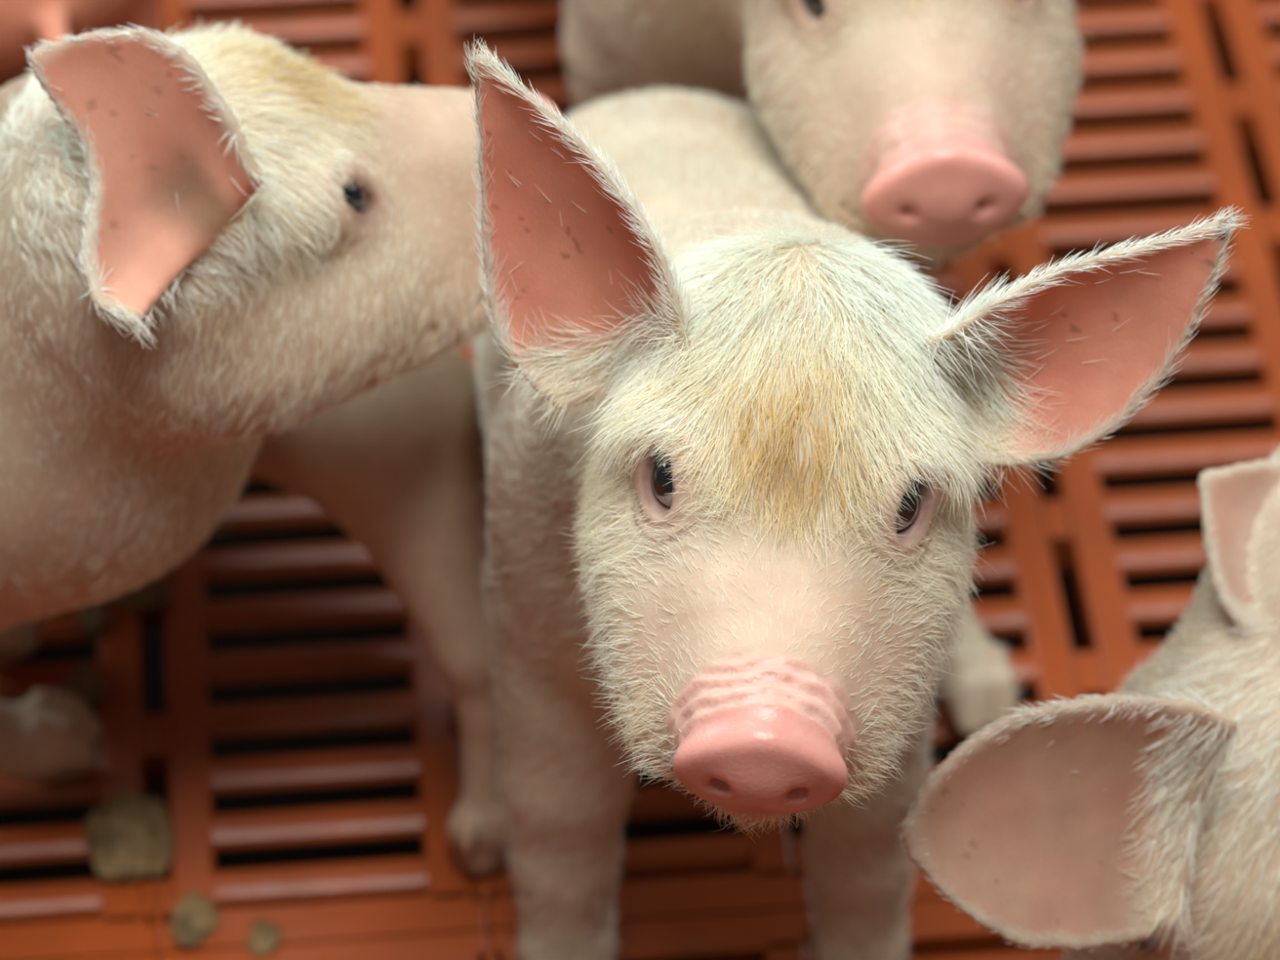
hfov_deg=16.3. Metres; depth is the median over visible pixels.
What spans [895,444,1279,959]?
piglet
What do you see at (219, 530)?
clump
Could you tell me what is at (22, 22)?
piglet
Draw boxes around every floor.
[0,0,1279,959]
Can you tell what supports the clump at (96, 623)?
on the floor at (760, 913)
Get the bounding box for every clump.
[62,662,111,703]
[75,599,115,637]
[84,790,174,882]
[115,564,172,617]
[169,889,220,948]
[209,512,230,535]
[246,918,282,955]
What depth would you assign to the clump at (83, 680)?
1.51 m
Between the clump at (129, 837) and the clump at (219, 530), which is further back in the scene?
the clump at (219, 530)
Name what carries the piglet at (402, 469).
on the floor at (760, 913)
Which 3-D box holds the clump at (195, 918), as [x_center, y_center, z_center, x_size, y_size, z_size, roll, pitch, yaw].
[-0.144,0.141,1.438,0.018,0.006,0.021,28,51,25]
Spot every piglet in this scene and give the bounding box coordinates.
[0,0,161,71]
[0,16,561,782]
[245,346,511,874]
[462,38,1249,959]
[559,0,1094,300]
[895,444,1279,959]
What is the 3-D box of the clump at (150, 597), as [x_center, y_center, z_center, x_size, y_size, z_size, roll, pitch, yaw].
[-0.172,0.035,1.544,0.021,0.007,0.028,0,45,0]
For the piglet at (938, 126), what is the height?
0.332 m
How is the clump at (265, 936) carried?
on the floor at (760, 913)
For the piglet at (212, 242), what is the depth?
1.24 m
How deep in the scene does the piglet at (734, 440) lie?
1.14 m

